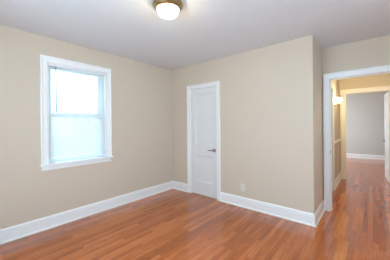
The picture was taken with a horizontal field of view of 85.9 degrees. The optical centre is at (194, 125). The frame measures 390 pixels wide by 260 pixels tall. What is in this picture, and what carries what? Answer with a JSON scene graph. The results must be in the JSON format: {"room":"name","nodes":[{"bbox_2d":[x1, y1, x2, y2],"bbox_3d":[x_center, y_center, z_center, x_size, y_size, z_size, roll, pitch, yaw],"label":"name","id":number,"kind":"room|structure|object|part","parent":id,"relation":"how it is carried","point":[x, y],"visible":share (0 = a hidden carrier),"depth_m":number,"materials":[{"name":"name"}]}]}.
{"room":"empty bedroom","nodes":[
{"label":"empty bedroom","id":0,"kind":"room"},
{"bbox_2d":[0,24,172,228],"bbox_3d":[-1.727,0.091,2.992,0.180,2.440,3.938,0,0,40],"label":"wall","id":1,"kind":"structure","parent":0,"point":[142,115],"depth_m":2.87,"materials":[{"name":"paint"}]},
{"bbox_2d":[0,229,1,244],"bbox_3d":[-2.179,1.232,2.280,0.034,0.165,0.115,0,0,40],"label":"trim","id":2,"kind":"structure","parent":1,"relation":"attached to","point":[0,229],"depth_m":2.31,"materials":[{"name":"white paint"}]},
{"bbox_2d":[39,54,113,170],"bbox_3d":[-1.695,-0.134,3.020,0.275,1.338,0.955,0,0,40],"label":"window","id":3,"kind":"structure","parent":1,"relation":"in","point":[102,154],"depth_m":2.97,"materials":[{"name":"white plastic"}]},
{"bbox_3d":[-1.739,-0.457,3.058,0.033,0.686,0.712,0,0,40],"label":"sash","id":4,"kind":"part","parent":3,"relation":"part of","materials":[{"name":"glass"}]},
{"bbox_3d":[-1.706,0.166,3.034,0.033,0.651,0.712,0,0,40],"label":"sash","id":5,"kind":"part","parent":3,"relation":"part of","materials":[{"name":"white plastic"}]},
{"bbox_2d":[48,63,104,158],"bbox_3d":[-1.643,-0.184,2.975,0.048,1.236,0.740,0,0,40],"label":"window blind","id":6,"kind":"object","parent":3,"relation":"attached to","point":[61,144],"visible":0.99,"depth_m":2.94,"materials":[{"name":"white fabric"}]},
{"bbox_3d":[-1.642,0.428,2.979,0.024,0.012,0.732,0,0,40],"label":"rail","id":7,"kind":"part","parent":6,"relation":"part of","materials":[{"name":"white plastic"}]},
{"bbox_2d":[2,181,172,243],"bbox_3d":[-1.294,1.229,3.331,0.030,0.156,2.633,0,0,40],"label":"baseboard","id":8,"kind":"structure","parent":1,"relation":"attached to","point":[25,229],"depth_m":2.90,"materials":[{"name":"white paint"}]},
{"bbox_2d":[0,157,389,259],"bbox_3d":[2.960,1.333,3.674,6.441,0.120,11.020,0,0,40],"label":"floor","id":9,"kind":"structure","parent":0,"point":[172,224],"depth_m":2.52,"materials":[{"name":"brown wood"}]},
{"bbox_2d":[0,0,389,94],"bbox_3d":[2.940,-1.227,3.674,6.441,0.120,11.020,0,0,40],"label":"ceiling","id":10,"kind":"structure","parent":0,"point":[202,31],"depth_m":2.37,"materials":[{"name":"paint"}]},
{"bbox_2d":[152,0,182,19],"bbox_3d":[-0.253,-1.062,1.954,0.282,0.158,0.282,0,0,40],"label":"ceiling light","id":11,"kind":"object","parent":10,"relation":"attached to","point":[167,9],"visible":1,"depth_m":1.89,"materials":[{"name":"white glass"}]},
{"bbox_3d":[-0.253,-1.050,1.954,0.200,0.092,0.200,0,0,40],"label":"lamp shade","id":12,"kind":"part","parent":11,"relation":"part of","materials":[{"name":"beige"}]},
{"bbox_2d":[172,35,315,213],"bbox_3d":[0.562,0.072,3.557,2.586,2.440,0.120,0,0,40],"label":"wall","id":13,"kind":"structure","parent":0,"point":[267,94],"depth_m":3.08,"materials":[{"name":"paint"}]},
{"bbox_2d":[173,181,187,191],"bbox_3d":[-0.303,1.222,4.197,0.424,0.156,0.030,0,0,40],"label":"baseboard","id":14,"kind":"structure","parent":13,"relation":"attached to","point":[180,186],"depth_m":4.18,"materials":[{"name":"white paint"}]},
{"bbox_2d":[187,81,220,200],"bbox_3d":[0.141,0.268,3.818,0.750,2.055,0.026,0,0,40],"label":"door frame","id":15,"kind":"structure","parent":13,"relation":"attached to","point":[215,83],"depth_m":3.69,"materials":[{"name":"white paint"}]},
{"bbox_2d":[191,86,216,198],"bbox_3d":[0.148,0.304,3.835,0.601,1.967,0.092,0,0,40],"label":"door","id":16,"kind":"structure","parent":13,"relation":"in","point":[203,101],"depth_m":3.84,"materials":[{"name":"white paint"}]},
{"bbox_3d":[0.167,-0.119,3.853,0.420,0.940,0.036,0,0,40],"label":"panel","id":17,"kind":"part","parent":16,"relation":"part of","materials":[{"name":"white paint"}]},
{"bbox_3d":[0.174,0.806,3.853,0.420,0.490,0.036,0,0,40],"label":"panel","id":18,"kind":"part","parent":16,"relation":"part of","materials":[{"name":"white paint"}]},
{"bbox_2d":[220,192,315,226],"bbox_3d":[0.983,1.211,3.110,1.440,0.156,0.030,0,0,40],"label":"baseboard","id":19,"kind":"structure","parent":13,"relation":"attached to","point":[303,217],"depth_m":3.01,"materials":[{"name":"white paint"}]},
{"bbox_2d":[314,38,339,209],"bbox_3d":[2.473,0.057,3.919,0.135,2.440,2.902,0,0,40],"label":"wall","id":20,"kind":"structure","parent":0,"point":[318,50],"depth_m":3.04,"materials":[{"name":"paint"}]},
{"bbox_2d":[314,200,324,226],"bbox_3d":[1.733,1.205,2.905,0.030,0.156,0.685,0,0,40],"label":"baseboard","id":21,"kind":"structure","parent":20,"relation":"attached to","point":[319,212],"depth_m":2.87,"materials":[{"name":"white paint"}]},
{"bbox_2d":[331,82,334,190],"bbox_3d":[2.429,0.243,3.763,0.026,2.070,0.920,0,0,40],"label":"door frame","id":22,"kind":"structure","parent":20,"relation":"attached to","point":[332,84],"depth_m":4.06,"materials":[{"name":"white paint"}]},
{"bbox_2d":[335,172,340,189],"bbox_3d":[3.104,1.194,4.550,0.030,0.156,1.135,0,0,40],"label":"baseboard","id":23,"kind":"structure","parent":20,"relation":"attached to","point":[338,178],"depth_m":4.53,"materials":[{"name":"white paint"}]},
{"bbox_2d":[334,98,341,107],"bbox_3d":[2.908,-0.454,4.256,0.130,0.195,0.120,0,0,40],"label":"wall sconce","id":24,"kind":"object","parent":20,"relation":"attached to","point":[337,100],"visible":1,"depth_m":4.22,"materials":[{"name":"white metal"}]},
{"bbox_2d":[322,35,389,199],"bbox_3d":[2.642,0.056,2.655,1.995,2.440,0.120,0,0,40],"label":"wall partition","id":25,"kind":"structure","parent":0,"point":[373,52],"depth_m":2.92,"materials":[{"name":"paint"}]},
{"bbox_2d":[323,65,389,211],"bbox_3d":[2.331,0.252,2.903,0.927,2.052,0.146,0,0,40],"label":"door frame","id":26,"kind":"structure","parent":25,"relation":"attached to","point":[326,83],"depth_m":3.12,"materials":[{"name":"white paint"}]},
{"bbox_2d":[339,73,389,171],"bbox_3d":[4.130,0.044,4.496,5.700,2.440,0.120,0,0,40],"label":"wall","id":27,"kind":"structure","parent":0,"point":[382,79],"depth_m":4.70,"materials":[{"name":"paint"}]},
{"bbox_2d":[340,85,389,178],"bbox_3d":[3.870,0.214,4.701,0.983,2.104,0.146,0,0,40],"label":"door frame","id":28,"kind":"structure","parent":27,"relation":"attached to","point":[379,88],"depth_m":4.93,"materials":[{"name":"white paint"}]},
{"bbox_2d":[382,91,389,182],"bbox_3d":[4.428,0.256,4.810,0.147,1.996,0.753,0,0,37],"label":"door","id":29,"kind":"structure","parent":27,"relation":"in","point":[386,140],"depth_m":4.80,"materials":[{"name":"white paint"}]},
{"bbox_3d":[4.427,-0.163,4.814,0.036,0.950,0.545,0,0,37],"label":"panel","id":30,"kind":"part","parent":29,"relation":"part of","materials":[{"name":"white paint"}]},
{"bbox_3d":[4.434,0.767,4.814,0.036,0.490,0.545,0,0,37],"label":"panel","id":31,"kind":"part","parent":29,"relation":"part of","materials":[{"name":"white paint"}]},
{"bbox_2d":[346,92,386,155],"bbox_3d":[6.752,0.023,7.596,5.700,2.440,0.120,0,0,40],"label":"wall","id":32,"kind":"structure","parent":0,"point":[365,125],"depth_m":7.83,"materials":[{"name":"paint"}]},
{"bbox_2d":[346,153,384,159],"bbox_3d":[6.667,1.166,7.578,5.580,0.156,0.030,0,0,40],"label":"baseboard","id":33,"kind":"structure","parent":32,"relation":"attached to","point":[364,156],"depth_m":7.82,"materials":[{"name":"white paint"}]},
{"label":"outside","id":34,"kind":"structure","parent":0,"visible":0},
{"bbox_3d":[-11.421,2.038,12.292,26.659,0.100,32.000,0,0,40],"label":"lawn","id":35,"kind":"structure","parent":34,"visible":0},
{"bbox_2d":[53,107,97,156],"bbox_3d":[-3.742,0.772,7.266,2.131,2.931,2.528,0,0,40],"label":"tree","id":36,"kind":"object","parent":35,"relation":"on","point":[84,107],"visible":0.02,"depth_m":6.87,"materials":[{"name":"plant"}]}
]}

